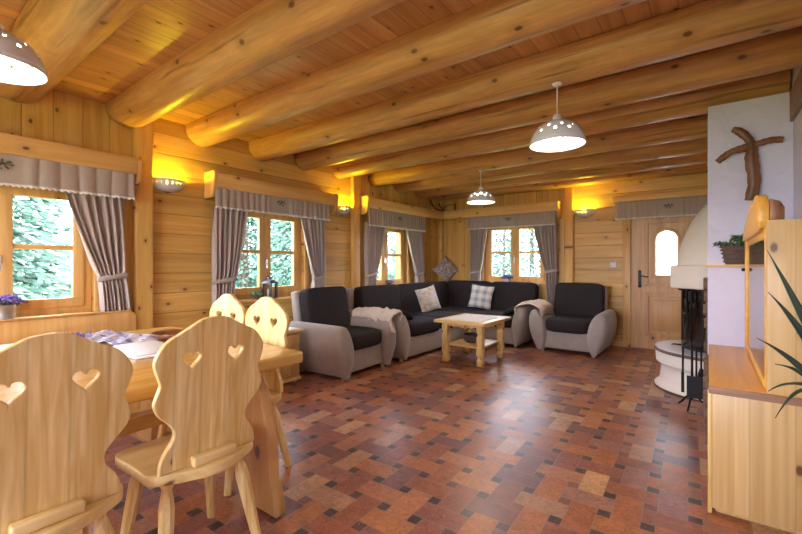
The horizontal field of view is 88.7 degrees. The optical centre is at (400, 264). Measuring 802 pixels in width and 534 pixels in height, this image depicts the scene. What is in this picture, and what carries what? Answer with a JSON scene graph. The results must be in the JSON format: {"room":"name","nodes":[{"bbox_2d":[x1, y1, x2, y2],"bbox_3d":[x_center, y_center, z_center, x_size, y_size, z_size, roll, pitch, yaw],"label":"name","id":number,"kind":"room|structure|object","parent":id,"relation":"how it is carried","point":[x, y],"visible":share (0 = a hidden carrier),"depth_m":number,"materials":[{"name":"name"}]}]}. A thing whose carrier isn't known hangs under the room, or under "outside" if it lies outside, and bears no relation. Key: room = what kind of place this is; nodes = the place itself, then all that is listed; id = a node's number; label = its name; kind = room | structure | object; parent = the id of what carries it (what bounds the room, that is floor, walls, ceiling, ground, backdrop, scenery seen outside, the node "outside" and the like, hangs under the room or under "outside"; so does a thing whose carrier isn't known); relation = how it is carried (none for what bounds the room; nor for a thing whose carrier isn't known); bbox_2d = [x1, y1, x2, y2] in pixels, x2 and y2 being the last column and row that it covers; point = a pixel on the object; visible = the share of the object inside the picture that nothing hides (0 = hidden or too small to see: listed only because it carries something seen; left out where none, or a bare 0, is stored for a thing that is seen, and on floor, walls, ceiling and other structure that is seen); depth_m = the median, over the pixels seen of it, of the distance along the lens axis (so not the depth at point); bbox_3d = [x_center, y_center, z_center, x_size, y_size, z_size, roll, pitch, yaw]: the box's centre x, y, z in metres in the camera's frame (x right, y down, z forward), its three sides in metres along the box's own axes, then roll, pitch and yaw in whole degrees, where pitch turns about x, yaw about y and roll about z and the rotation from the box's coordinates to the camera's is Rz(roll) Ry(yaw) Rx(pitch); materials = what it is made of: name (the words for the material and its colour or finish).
{"room":"traditional dwelling","nodes":[
{"label":"traditional dwelling","id":0,"kind":"room"},
{"bbox_2d":[0,294,25,319],"bbox_3d":[-2.862,0.299,2.961,0.211,0.176,0.218,0,0,-20],"label":"flower pot","id":1,"kind":"object","parent":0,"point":[7,311],"visible":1,"depth_m":2.94,"materials":[{"name":"ceramic"}]},
{"bbox_2d":[0,89,437,328],"bbox_3d":[-2.153,-0.092,4.233,0.240,2.585,9.400,0,0,37],"label":"wall","id":2,"kind":"structure","parent":0,"point":[182,219],"depth_m":4.04,"materials":[{"name":"brown wood"}]},
{"bbox_2d":[0,185,99,316],"bbox_3d":[-2.964,-0.140,3.020,0.175,1.156,1.291,0,0,37],"label":"window","id":3,"kind":"structure","parent":2,"relation":"in","point":[80,299],"depth_m":3.23,"materials":[{"name":"brown wood"}]},
{"bbox_2d":[65,191,131,311],"bbox_3d":[-2.502,-0.100,3.401,0.079,1.001,0.485,0,0,37],"label":"curtain","id":4,"kind":"object","parent":3,"relation":"hanging from","point":[99,220],"visible":0.94,"depth_m":3.43,"materials":[{"name":"grey fabric"}]},
{"bbox_2d":[0,132,142,187],"bbox_3d":[-2.864,-0.815,2.911,0.204,0.260,1.790,0,0,37],"label":"pelmet","id":5,"kind":"object","parent":2,"relation":"attached to","point":[11,144],"visible":0.88,"depth_m":3.16,"materials":[{"name":"brown wood"}]},
{"bbox_2d":[0,153,134,199],"bbox_3d":[-2.798,-0.694,2.873,0.039,0.273,1.662,0,0,37],"label":"valance","id":6,"kind":"object","parent":5,"relation":"hanging from","point":[15,170],"visible":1,"depth_m":3.15,"materials":[{"name":"grey fabric"}]},
{"bbox_2d":[133,122,152,329],"bbox_3d":[-2.340,-0.091,3.721,0.075,2.583,0.155,0,0,37],"label":"trim","id":7,"kind":"structure","parent":2,"relation":"attached to","point":[142,136],"depth_m":3.69,"materials":[{"name":"brown wood"}]},
{"bbox_2d":[153,177,185,192],"bbox_3d":[-2.182,-0.750,3.880,0.137,0.121,0.321,0,0,37],"label":"wall lamp","id":8,"kind":"object","parent":2,"relation":"attached to","point":[168,185],"visible":0.96,"depth_m":3.84,"materials":[{"name":"white ceramic"}]},
{"bbox_2d":[234,211,308,302],"bbox_3d":[-1.606,-0.155,4.835,0.175,1.166,1.246,0,0,37],"label":"window","id":9,"kind":"structure","parent":2,"relation":"in","point":[263,251],"depth_m":4.89,"materials":[{"name":"brown wood"}]},
{"bbox_2d":[211,206,247,315],"bbox_3d":[-1.807,0.000,4.330,0.079,1.200,0.398,0,0,37],"label":"curtain","id":10,"kind":"object","parent":9,"relation":"hanging from","point":[228,225],"visible":0.78,"depth_m":4.28,"materials":[{"name":"grey fabric"}]},
{"bbox_2d":[261,271,277,297],"bbox_3d":[-1.544,0.231,4.814,0.141,0.312,0.141,0,0,20],"label":"lantern","id":11,"kind":"object","parent":9,"relation":"on","point":[269,279],"visible":0.93,"depth_m":4.78,"materials":[{"name":"grey metal"}]},
{"bbox_2d":[301,217,325,287],"bbox_3d":[-1.123,0.050,5.245,0.080,1.300,0.430,0,0,37],"label":"curtain","id":12,"kind":"object","parent":9,"relation":"hanging from","point":[313,230],"visible":0.62,"depth_m":5.26,"materials":[{"name":"grey fabric"}]},
{"bbox_2d":[204,170,338,213],"bbox_3d":[-1.424,-0.818,4.837,0.204,0.265,1.720,0,0,37],"label":"pelmet","id":13,"kind":"object","parent":2,"relation":"attached to","point":[212,179],"visible":0.94,"depth_m":4.54,"materials":[{"name":"brown wood"}]},
{"bbox_2d":[215,187,330,220],"bbox_3d":[-1.387,-0.701,4.755,0.035,0.258,1.579,0,0,37],"label":"valance","id":14,"kind":"object","parent":13,"relation":"hanging from","point":[225,198],"visible":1,"depth_m":4.62,"materials":[{"name":"grey fabric"}]},
{"bbox_2d":[351,175,359,286],"bbox_3d":[-0.663,-0.091,5.963,0.075,2.583,0.155,0,0,37],"label":"trim","id":15,"kind":"structure","parent":2,"relation":"attached to","point":[355,180],"depth_m":5.91,"materials":[{"name":"brown wood"}]},
{"bbox_2d":[361,215,409,285],"bbox_3d":[-0.264,-0.168,6.629,0.175,1.141,1.246,0,0,37],"label":"window","id":16,"kind":"structure","parent":2,"relation":"in","point":[384,257],"depth_m":6.67,"materials":[{"name":"brown wood"}]},
{"bbox_2d":[364,222,385,285],"bbox_3d":[-0.389,-0.015,6.225,0.079,1.230,0.466,0,0,37],"label":"curtain","id":17,"kind":"object","parent":16,"relation":"hanging from","point":[374,236],"visible":0.77,"depth_m":6.15,"materials":[{"name":"grey fabric"}]},
{"bbox_2d":[0,0,801,173],"bbox_3d":[-0.119,-1.425,2.899,5.216,0.080,9.700,0,0,37],"label":"ceiling","id":18,"kind":"structure","parent":0,"point":[158,31],"depth_m":2.62,"materials":[{"name":"brown wood"}]},
{"bbox_2d":[0,22,48,85],"bbox_3d":[-1.764,-1.059,1.782,0.356,0.410,0.356,0,0,37],"label":"pendant lamp","id":19,"kind":"object","parent":18,"relation":"hanging from","point":[14,51],"visible":1,"depth_m":1.83,"materials":[{"name":"white ceramic"}]},
{"bbox_2d":[0,0,147,102],"bbox_3d":[-1.039,-1.288,1.676,4.601,0.191,0.373,0,0,37],"label":"ceiling beam","id":20,"kind":"structure","parent":18,"relation":"attached to","point":[63,33],"depth_m":2.17,"materials":[{"name":"brown wood"}]},
{"bbox_2d":[106,0,404,128],"bbox_3d":[-0.602,-1.289,2.261,4.601,0.191,0.348,0,0,37],"label":"ceiling beam","id":21,"kind":"structure","parent":18,"relation":"attached to","point":[270,31],"depth_m":2.40,"materials":[{"name":"brown wood"}]},
{"bbox_2d":[185,0,645,146],"bbox_3d":[-0.201,-1.289,2.797,4.601,0.190,0.331,0,0,37],"label":"ceiling beam","id":22,"kind":"structure","parent":18,"relation":"attached to","point":[488,26],"depth_m":2.51,"materials":[{"name":"brown wood"}]},
{"bbox_2d":[249,0,801,160],"bbox_3d":[0.218,-1.289,3.358,4.601,0.190,0.330,0,0,37],"label":"ceiling beam","id":23,"kind":"structure","parent":18,"relation":"attached to","point":[708,24],"depth_m":2.60,"materials":[{"name":"brown wood"}]},
{"bbox_2d":[529,81,586,151],"bbox_3d":[1.037,-0.999,2.721,0.356,0.410,0.356,0,0,37],"label":"pendant lamp","id":24,"kind":"object","parent":23,"relation":"hanging from","point":[557,129],"visible":1,"depth_m":2.68,"materials":[{"name":"white ceramic"}]},
{"bbox_2d":[368,114,707,186],"bbox_3d":[1.411,-1.290,4.952,4.601,0.188,0.311,0,0,37],"label":"ceiling beam","id":25,"kind":"structure","parent":18,"relation":"attached to","point":[695,127],"depth_m":4.62,"materials":[{"name":"brown wood"}]},
{"bbox_2d":[467,170,494,204],"bbox_3d":[1.018,-0.999,5.233,0.356,0.410,0.356,0,0,37],"label":"pendant lamp","id":26,"kind":"object","parent":25,"relation":"hanging from","point":[480,196],"visible":1,"depth_m":5.14,"materials":[{"name":"white ceramic"}]},
{"bbox_2d":[295,27,801,170],"bbox_3d":[0.590,-1.291,3.854,4.601,0.187,0.309,0,0,37],"label":"ceiling beam","id":27,"kind":"structure","parent":18,"relation":"attached to","point":[781,51],"depth_m":3.06,"materials":[{"name":"brown wood"}]},
{"bbox_2d":[394,138,707,192],"bbox_3d":[1.794,-1.290,5.464,4.601,0.189,0.311,0,0,37],"label":"ceiling beam","id":28,"kind":"structure","parent":18,"relation":"attached to","point":[696,146],"depth_m":5.09,"materials":[{"name":"brown wood"}]},
{"bbox_2d":[331,69,790,178],"bbox_3d":[0.961,-1.290,4.350,4.601,0.188,0.319,0,0,37],"label":"ceiling beam","id":29,"kind":"structure","parent":18,"relation":"attached to","point":[694,102],"depth_m":3.60,"materials":[{"name":"brown wood"}]},
{"bbox_2d":[414,153,707,197],"bbox_3d":[2.147,-1.289,5.936,4.601,0.190,0.311,0,0,37],"label":"ceiling beam","id":30,"kind":"structure","parent":18,"relation":"attached to","point":[682,161],"depth_m":5.61,"materials":[{"name":"brown wood"}]},
{"bbox_2d":[432,163,707,201],"bbox_3d":[2.494,-1.290,6.400,4.601,0.187,0.290,0,0,37],"label":"ceiling beam","id":31,"kind":"structure","parent":18,"relation":"attached to","point":[700,168],"depth_m":6.10,"materials":[{"name":"brown wood"}]},
{"bbox_2d":[88,340,793,533],"bbox_3d":[-0.119,1.240,2.899,5.216,0.080,9.700,0,0,37],"label":"floor","id":32,"kind":"structure","parent":0,"point":[530,440],"depth_m":2.58,"materials":[{"name":"tile"}]},
{"bbox_2d":[0,332,132,533],"bbox_3d":[-1.156,0.701,1.290,0.441,1.008,0.444,0,0,37],"label":"dining chair","id":33,"kind":"object","parent":32,"relation":"on","point":[56,433],"visible":1,"depth_m":1.20,"materials":[{"name":"brown wood"}]},
{"bbox_2d":[0,310,138,413],"bbox_3d":[-3.063,0.794,2.416,0.440,0.812,2.800,0,0,37],"label":"bench","id":34,"kind":"object","parent":32,"relation":"on","point":[16,329],"visible":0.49,"depth_m":3.23,"materials":[{"name":"brown wood"}]},
{"bbox_2d":[0,326,302,517],"bbox_3d":[-1.791,0.825,1.663,1.597,0.750,2.318,0,0,37],"label":"dining table","id":35,"kind":"object","parent":32,"relation":"on","point":[262,462],"visible":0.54,"depth_m":2.01,"materials":[{"name":"brown wood"}]},
{"bbox_2d":[80,330,158,344],"bbox_3d":[-1.729,0.435,2.480,0.629,0.025,0.272,0,0,22],"label":"table runner","id":36,"kind":"object","parent":35,"relation":"on","point":[113,338],"visible":0.72,"depth_m":2.46,"materials":[{"name":"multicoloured fabric"}]},
{"bbox_2d":[113,340,163,359],"bbox_3d":[-1.345,0.431,2.142,0.400,0.034,0.220,0,0,37],"label":"napkin","id":37,"kind":"object","parent":35,"relation":"on","point":[143,349],"visible":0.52,"depth_m":2.06,"materials":[{"name":"white fabric"}]},
{"bbox_2d":[151,329,184,340],"bbox_3d":[-1.384,0.428,2.490,0.264,0.042,0.230,0,0,37],"label":"serving dish","id":38,"kind":"object","parent":35,"relation":"on","point":[163,335],"visible":0.47,"depth_m":2.52,"materials":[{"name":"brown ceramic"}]},
{"bbox_2d":[115,316,262,533],"bbox_3d":[-0.859,0.701,1.687,0.441,1.008,0.444,0,0,37],"label":"dining chair","id":39,"kind":"object","parent":32,"relation":"on","point":[204,403],"visible":1,"depth_m":1.57,"materials":[{"name":"brown wood"}]},
{"bbox_2d":[157,294,245,438],"bbox_3d":[-1.292,0.701,2.680,0.444,1.008,0.441,0,0,37],"label":"dining chair","id":40,"kind":"object","parent":32,"relation":"on","point":[228,305],"visible":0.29,"depth_m":2.77,"materials":[{"name":"brown wood"}]},
{"bbox_2d":[224,297,291,495],"bbox_3d":[-0.936,0.701,2.413,0.444,1.008,0.441,0,0,37],"label":"dining chair","id":41,"kind":"object","parent":32,"relation":"on","point":[268,309],"visible":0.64,"depth_m":2.45,"materials":[{"name":"brown wood"}]},
{"bbox_2d":[279,327,303,383],"bbox_3d":[-1.426,0.927,4.189,0.678,0.545,0.560,0,0,37],"label":"commode","id":42,"kind":"object","parent":32,"relation":"on","point":[290,373],"visible":0.16,"depth_m":4.12,"materials":[{"name":"brown wood"}]},
{"bbox_2d":[289,286,395,380],"bbox_3d":[-0.694,0.730,4.747,0.938,0.940,1.024,0,0,34],"label":"armchair","id":43,"kind":"object","parent":32,"relation":"on","point":[335,342],"visible":0.97,"depth_m":4.56,"materials":[{"name":"grey fabric"}]},
{"bbox_2d":[299,286,349,325],"bbox_3d":[-0.893,0.555,4.882,0.242,0.589,0.670,0,0,34],"label":"cushion","id":44,"kind":"object","parent":43,"relation":"on","point":[320,305],"depth_m":4.77,"materials":[{"name":"fabric"}]},
{"bbox_2d":[341,325,381,349],"bbox_3d":[-0.616,0.825,4.695,0.680,0.200,0.600,0,0,34],"label":"seat cushion","id":45,"kind":"object","parent":43,"relation":"on","point":[364,337],"depth_m":4.55,"materials":[{"name":"fabric"}]},
{"bbox_2d":[345,280,539,361],"bbox_3d":[0.738,0.737,6.087,1.950,0.926,2.767,0,0,37],"label":"sofa","id":46,"kind":"object","parent":32,"relation":"on","point":[417,332],"visible":0.63,"depth_m":6.04,"materials":[{"name":"black fabric"}]},
{"bbox_2d":[350,307,401,332],"bbox_3d":[-0.307,0.650,5.064,0.746,0.286,0.266,0,0,37],"label":"sheepskin","id":47,"kind":"object","parent":46,"relation":"on","point":[384,314],"visible":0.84,"depth_m":4.94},
{"bbox_2d":[354,284,400,309],"bbox_3d":[-0.327,0.570,5.940,0.259,0.563,0.870,0,0,37],"label":"cushion","id":48,"kind":"object","parent":46,"relation":"on","point":[382,296],"depth_m":5.82,"materials":[{"name":"fabric"}]},
{"bbox_2d":[396,282,428,312],"bbox_3d":[0.188,0.570,6.628,0.259,0.563,0.890,0,0,37],"label":"cushion","id":49,"kind":"object","parent":46,"relation":"on","point":[408,300],"depth_m":6.41,"materials":[{"name":"fabric"}]},
{"bbox_2d":[407,315,439,336],"bbox_3d":[0.047,0.825,5.622,0.760,0.200,0.840,0,0,37],"label":"seat cushion","id":50,"kind":"object","parent":46,"relation":"on","point":[420,325],"depth_m":5.38,"materials":[{"name":"fabric"}]},
{"bbox_2d":[415,284,440,311],"bbox_3d":[0.428,0.540,6.449,0.458,0.459,0.170,0,0,-41],"label":"throw cushion","id":51,"kind":"object","parent":46,"relation":"on","point":[427,297],"visible":0.99,"depth_m":6.38,"materials":[{"name":"beige fabric"}]},
{"bbox_2d":[410,310,462,328],"bbox_3d":[0.526,0.825,6.263,0.760,0.200,0.780,0,0,37],"label":"seat cushion","id":52,"kind":"object","parent":46,"relation":"on","point":[434,313],"depth_m":6.13,"materials":[{"name":"fabric"}]},
{"bbox_2d":[427,281,448,307],"bbox_3d":[0.607,0.570,7.189,0.259,0.563,0.690,0,0,37],"label":"cushion","id":53,"kind":"object","parent":46,"relation":"on","point":[441,287],"depth_m":7.19,"materials":[{"name":"fabric"}]},
{"bbox_2d":[432,256,458,280],"bbox_3d":[0.831,0.085,7.621,0.523,0.523,0.080,0,0,-8],"label":"cushion","id":54,"kind":"object","parent":46,"relation":"on","point":[445,269],"visible":0.98,"depth_m":7.59,"materials":[{"name":"brown fabric"}]},
{"bbox_2d":[435,307,482,313],"bbox_3d":[0.940,0.825,6.815,0.760,0.200,0.700,0,0,37],"label":"seat cushion","id":55,"kind":"object","parent":46,"relation":"on","point":[470,310],"depth_m":6.69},
{"bbox_2d":[447,280,491,309],"bbox_3d":[1.211,0.560,7.212,0.890,0.572,0.260,0,0,37],"label":"cushion","id":56,"kind":"object","parent":46,"relation":"on","point":[458,291],"depth_m":7.21,"materials":[{"name":"fabric"}]},
{"bbox_2d":[468,284,494,309],"bbox_3d":[1.332,0.530,6.822,0.438,0.422,0.165,0,0,30],"label":"throw cushion","id":57,"kind":"object","parent":46,"relation":"on","point":[481,296],"visible":1,"depth_m":6.77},
{"bbox_2d":[470,309,513,327],"bbox_3d":[1.524,0.825,6.378,0.760,0.200,0.700,0,0,37],"label":"seat cushion","id":58,"kind":"object","parent":46,"relation":"on","point":[497,312],"depth_m":6.12,"materials":[{"name":"fabric"}]},
{"bbox_2d":[491,281,538,309],"bbox_3d":[1.852,0.560,6.732,0.770,0.572,0.260,0,0,37],"label":"cushion","id":59,"kind":"object","parent":46,"relation":"on","point":[506,295],"depth_m":6.66,"materials":[{"name":"fabric"}]},
{"bbox_2d":[434,313,510,366],"bbox_3d":[0.923,0.938,5.223,0.680,0.525,0.820,0,0,37],"label":"coffee table","id":60,"kind":"object","parent":32,"relation":"on","point":[481,343],"visible":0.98,"depth_m":5.08,"materials":[{"name":"brown wood"}]},
{"bbox_2d":[463,328,477,342],"bbox_3d":[0.906,0.883,5.192,0.250,0.188,0.250,0,0,37],"label":"wicker bowl","id":61,"kind":"object","parent":60,"relation":"on","point":[470,337],"visible":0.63,"depth_m":5.11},
{"bbox_2d":[445,314,499,321],"bbox_3d":[0.920,0.672,5.219,0.500,0.005,0.620,0,0,37],"label":"mat","id":62,"kind":"object","parent":60,"relation":"on","point":[466,317],"visible":1,"depth_m":5.16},
{"bbox_2d":[449,338,498,348],"bbox_3d":[0.927,0.989,5.220,0.470,0.022,0.570,0,0,37],"label":"shelf","id":63,"kind":"object","parent":60,"relation":"attached to","point":[461,342],"depth_m":5.11,"materials":[{"name":"brown wood"}]},
{"bbox_2d":[529,282,616,357],"bbox_3d":[2.455,0.730,5.811,1.024,0.940,0.938,0,0,38],"label":"armchair","id":64,"kind":"object","parent":32,"relation":"on","point":[581,320],"visible":0.98,"depth_m":5.66,"materials":[{"name":"grey fabric"}]},
{"bbox_2d":[514,299,553,316],"bbox_3d":[1.959,0.617,5.989,0.433,0.223,0.664,0,0,37],"label":"sheepskin","id":65,"kind":"object","parent":64,"relation":"on","point":[545,307],"visible":0.91,"depth_m":5.85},
{"bbox_2d":[546,315,593,333],"bbox_3d":[2.397,0.825,5.737,0.600,0.200,0.680,0,0,38],"label":"seat cushion","id":66,"kind":"object","parent":64,"relation":"on","point":[555,324],"depth_m":5.51,"materials":[{"name":"fabric"}]},
{"bbox_2d":[554,282,604,316],"bbox_3d":[2.603,0.555,6.001,0.670,0.589,0.242,0,0,38],"label":"cushion","id":67,"kind":"object","parent":64,"relation":"on","point":[576,299],"depth_m":5.92,"materials":[{"name":"fabric"}]},
{"bbox_2d":[653,203,707,401],"bbox_3d":[3.037,0.285,3.910,1.075,1.830,1.075,0,0,28],"label":"fireplace","id":68,"kind":"object","parent":32,"relation":"on","point":[690,270],"visible":0.42,"depth_m":3.84,"materials":[{"name":"white plaster"},{"name":"black glass"},{"name":"stone"}]},
{"bbox_2d":[654,349,703,400],"bbox_3d":[3.037,1.022,3.910,1.060,0.355,1.060,0,0,37],"label":"base","id":69,"kind":"object","parent":68,"relation":"in","point":[669,379],"depth_m":3.83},
{"bbox_2d":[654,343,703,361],"bbox_3d":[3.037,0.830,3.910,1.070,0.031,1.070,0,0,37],"label":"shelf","id":70,"kind":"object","parent":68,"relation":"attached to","point":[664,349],"depth_m":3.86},
{"bbox_2d":[655,340,705,357],"bbox_3d":[3.037,0.810,3.910,1.044,0.006,1.044,0,0,37],"label":"shelf","id":71,"kind":"object","parent":68,"relation":"attached to","point":[665,346],"depth_m":3.92,"materials":[{"name":"stone"}]},
{"bbox_2d":[670,203,707,289],"bbox_3d":[3.037,-0.203,3.910,0.769,0.854,0.769,0,0,37],"label":"hood","id":72,"kind":"object","parent":68,"relation":"attached to","point":[690,270],"depth_m":3.83,"materials":[{"name":"paint"}]},
{"bbox_2d":[678,343,702,411],"bbox_3d":[2.431,0.924,3.403,0.231,0.548,0.226,0,0,37],"label":"stand","id":73,"kind":"object","parent":32,"relation":"on","point":[694,383],"visible":0.87,"depth_m":3.39,"materials":[{"name":"black metal"}]},
{"bbox_2d":[708,344,801,533],"bbox_3d":[2.062,0.891,2.362,0.472,0.617,1.316,0,0,37],"label":"sideboard","id":74,"kind":"object","parent":32,"relation":"on","point":[755,456],"visible":0.88,"depth_m":1.90,"materials":[{"name":"brown wood"}]},
{"bbox_2d":[741,195,801,397],"bbox_3d":[2.138,0.113,2.311,0.288,0.937,1.298,0,0,37],"label":"display cabinet","id":75,"kind":"object","parent":74,"relation":"on","point":[766,227],"visible":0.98,"depth_m":1.85,"materials":[{"name":"brown wood"}]},
{"bbox_2d":[757,250,801,417],"bbox_3d":[1.374,0.550,1.314,0.321,1.300,0.751,0,0,37],"label":"yucca plant","id":76,"kind":"object","parent":32,"relation":"on","point":[796,304],"visible":1,"depth_m":1.50,"materials":[{"name":"green plant"}]},
{"bbox_2d":[444,172,707,341],"bbox_3d":[2.662,-0.092,6.651,5.056,2.585,0.240,0,0,37],"label":"wall","id":77,"kind":"structure","parent":0,"point":[598,237],"depth_m":6.29,"materials":[{"name":"brown wood"}]},
{"bbox_2d":[438,201,443,280],"bbox_3d":[0.767,-0.091,7.862,0.090,2.583,0.090,0,0,37],"label":"trim","id":78,"kind":"structure","parent":77,"relation":"attached to","point":[440,222],"depth_m":7.83,"materials":[{"name":"brown wood"}]},
{"bbox_2d":[360,196,560,219],"bbox_3d":[0.967,-0.875,6.313,2.264,0.270,2.329,0,0,37],"label":"corner pelmet","id":79,"kind":"object","parent":77,"relation":"attached to","point":[366,202],"visible":0.93,"depth_m":6.76,"materials":[{"name":"brown wood"}]},
{"bbox_2d":[369,208,425,231],"bbox_3d":[-0.014,-0.726,6.594,0.039,0.308,1.505,0,0,37],"label":"valance","id":80,"kind":"object","parent":79,"relation":"hanging from","point":[377,217],"visible":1,"depth_m":6.51,"materials":[{"name":"grey fabric"}]},
{"bbox_2d":[406,230,423,282],"bbox_3d":[0.238,-0.015,7.063,0.079,1.230,0.552,0,0,37],"label":"curtain","id":81,"kind":"object","parent":80,"relation":"hanging from","point":[415,238],"visible":0.69,"depth_m":7.10,"materials":[{"name":"grey fabric"}]},
{"bbox_2d":[467,211,554,229],"bbox_3d":[1.805,-0.759,6.919,1.563,0.263,0.039,0,0,37],"label":"valance","id":82,"kind":"object","parent":79,"relation":"hanging from","point":[538,218],"visible":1,"depth_m":6.88,"materials":[{"name":"grey fabric"}]},
{"bbox_2d":[481,226,545,286],"bbox_3d":[1.969,-0.217,7.072,1.266,1.171,0.175,0,0,37],"label":"window","id":83,"kind":"structure","parent":77,"relation":"in","point":[515,251],"depth_m":7.08,"materials":[{"name":"brown wood"}]},
{"bbox_2d":[470,228,486,280],"bbox_3d":[1.388,-0.035,7.329,0.366,1.270,0.079,0,0,37],"label":"curtain","id":84,"kind":"object","parent":83,"relation":"hanging from","point":[478,236],"visible":0.73,"depth_m":7.34,"materials":[{"name":"grey fabric"}]},
{"bbox_2d":[533,223,557,305],"bbox_3d":[2.331,0.015,6.625,0.392,1.370,0.080,0,0,37],"label":"curtain","id":85,"kind":"object","parent":83,"relation":"hanging from","point":[546,236],"visible":0.89,"depth_m":6.57,"materials":[{"name":"grey fabric"}]},
{"bbox_2d":[564,187,573,282],"bbox_3d":[2.651,-0.091,6.465,0.140,2.583,0.070,0,0,37],"label":"trim","id":86,"kind":"structure","parent":77,"relation":"attached to","point":[568,192],"depth_m":6.43,"materials":[{"name":"brown wood"}]},
{"bbox_2d":[623,219,630,346],"bbox_3d":[3.307,0.210,6.006,0.100,1.980,0.020,0,0,37],"label":"trim","id":87,"kind":"structure","parent":77,"relation":"attached to","point":[626,223],"depth_m":6.00,"materials":[{"name":"brown wood"}]},
{"bbox_2d":[612,188,707,202],"bbox_3d":[3.769,-0.958,5.584,1.586,0.085,0.138,0,0,37],"label":"pelmet","id":88,"kind":"object","parent":77,"relation":"attached to","point":[695,192],"visible":0.56,"depth_m":5.64,"materials":[{"name":"brown wood"}]},
{"bbox_2d":[615,195,707,219],"bbox_3d":[3.748,-0.791,5.538,1.546,0.278,0.035,0,0,37],"label":"valance","id":89,"kind":"object","parent":88,"relation":"hanging from","point":[690,205],"visible":0.73,"depth_m":5.67,"materials":[{"name":"grey fabric"}]},
{"bbox_2d":[631,215,694,348],"bbox_3d":[3.724,0.220,5.712,0.919,1.959,0.131,0,0,37],"label":"door","id":90,"kind":"structure","parent":77,"relation":"in","point":[656,242],"depth_m":5.82,"materials":[{"name":"brown wood"}]},
{"bbox_2d":[708,92,792,354],"bbox_3d":[2.804,0.000,3.353,0.474,2.400,0.950,0,0,37],"label":"wall","id":91,"kind":"structure","parent":0,"point":[767,116],"depth_m":3.00,"materials":[{"name":"white paint"}]},
{"bbox_2d":[706,265,744,266],"bbox_3d":[2.485,0.005,2.933,0.481,0.017,0.104,0,0,37],"label":"trim","id":92,"kind":"structure","parent":91,"relation":"attached to","point":[706,265],"depth_m":2.97,"materials":[{"name":"brown wood"}]},
{"bbox_2d":[712,234,744,264],"bbox_3d":[2.425,-0.115,2.972,0.278,0.223,0.120,0,0,37],"label":"wicker basket","id":93,"kind":"object","parent":92,"relation":"on","point":[732,254],"visible":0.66,"depth_m":2.96,"materials":[{"name":"brown wicker"}]},
{"bbox_2d":[712,234,744,246],"bbox_3d":[2.426,-0.172,2.972,0.276,0.109,0.117,0,0,37],"label":"greenery","id":94,"kind":"object","parent":93,"relation":"in","point":[740,243],"depth_m":2.96,"materials":[{"name":"green plant"}]},
{"bbox_2d":[710,267,744,346],"bbox_3d":[2.498,0.608,2.933,0.462,1.185,0.089,0,0,37],"label":"wall ledge","id":95,"kind":"object","parent":91,"relation":"attached to","point":[727,284],"visible":0.07,"depth_m":2.97,"materials":[{"name":"white paint"}]},
{"bbox_2d":[715,127,783,200],"bbox_3d":[2.501,-0.734,2.952,0.379,0.552,0.060,0,0,37],"label":"wooden cross","id":96,"kind":"object","parent":91,"relation":"attached to","point":[751,158],"visible":0.98,"depth_m":2.93,"materials":[{"name":"brown wood"}]},
{"bbox_2d":[789,67,801,218],"bbox_3d":[1.719,-0.092,1.337,0.200,2.585,9.400,0,0,37],"label":"wall","id":97,"kind":"structure","parent":0,"point":[797,123],"depth_m":2.71,"materials":[{"name":"white paint"}]},
{"bbox_2d":[790,67,801,121],"bbox_3d":[0.761,-1.095,0.241,0.021,0.209,6.478,0,0,37],"label":"trim","id":98,"kind":"structure","parent":97,"relation":"attached to","point":[796,90],"depth_m":2.63,"materials":[{"name":"brown wood"}]},
{"label":"outside","id":99,"kind":"structure","parent":0,"visible":0},
{"bbox_2d":[20,273,538,297],"bbox_3d":[5.990,1.610,8.007,120.000,0.580,120.000,0,0,37],"label":"ground","id":100,"kind":"structure","parent":99,"point":[61,286],"depth_m":25.17,"materials":[{"name":"green plant"}]},
{"bbox_2d":[13,195,70,299],"bbox_3d":[-6.251,-1.724,5.874,3.780,6.555,3.843,0,0,-42],"label":"fir tree","id":101,"kind":"object","parent":100,"relation":"on","point":[25,210],"visible":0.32,"depth_m":6.22,"materials":[{"name":"green plant"}]},
{"bbox_2d":[13,197,70,298],"bbox_3d":[-11.044,-4.051,10.187,6.671,11.568,6.782,0,0,40],"label":"fir tree","id":102,"kind":"object","parent":100,"relation":"on","point":[15,209],"visible":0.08,"depth_m":10.90,"materials":[{"name":"green plant"}]},
{"bbox_2d":[235,217,290,287],"bbox_3d":[-5.864,-3.156,15.031,5.652,9.640,5.559,0,0,-19],"label":"fir tree","id":103,"kind":"object","parent":100,"relation":"on","point":[245,280],"visible":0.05,"depth_m":14.89,"materials":[{"name":"green plant"}]},
{"bbox_2d":[237,217,290,286],"bbox_3d":[-6.997,-4.767,21.246,7.686,13.110,7.560,0,0,12],"label":"fir tree","id":104,"kind":"object","parent":100,"relation":"on","point":[249,218],"visible":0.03,"depth_m":20.55,"materials":[{"name":"green plant"}]},
{"bbox_2d":[248,220,290,285],"bbox_3d":[-2.952,-0.900,11.496,2.757,4.781,2.803,0,0,-34],"label":"fir tree","id":105,"kind":"object","parent":100,"relation":"on","point":[285,240],"visible":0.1,"depth_m":11.17,"materials":[{"name":"green plant"}]},
{"bbox_2d":[377,232,395,278],"bbox_3d":[0.183,-0.900,17.924,2.757,4.781,2.803,0,0,28],"label":"fir tree","id":106,"kind":"object","parent":100,"relation":"on","point":[393,260],"visible":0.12,"depth_m":17.70,"materials":[{"name":"green plant"}]},
{"bbox_2d":[493,230,533,276],"bbox_3d":[4.121,-0.829,16.591,2.713,4.627,2.668,0,0,-31],"label":"fir tree","id":107,"kind":"object","parent":100,"relation":"on","point":[503,234],"visible":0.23,"depth_m":16.47,"materials":[{"name":"green plant"}]},
{"bbox_2d":[493,229,539,276],"bbox_3d":[8.493,-3.335,26.171,5.878,10.026,5.781,0,0,0],"label":"fir tree","id":108,"kind":"object","parent":100,"relation":"on","point":[531,236],"visible":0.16,"depth_m":25.86,"materials":[{"name":"green plant"}]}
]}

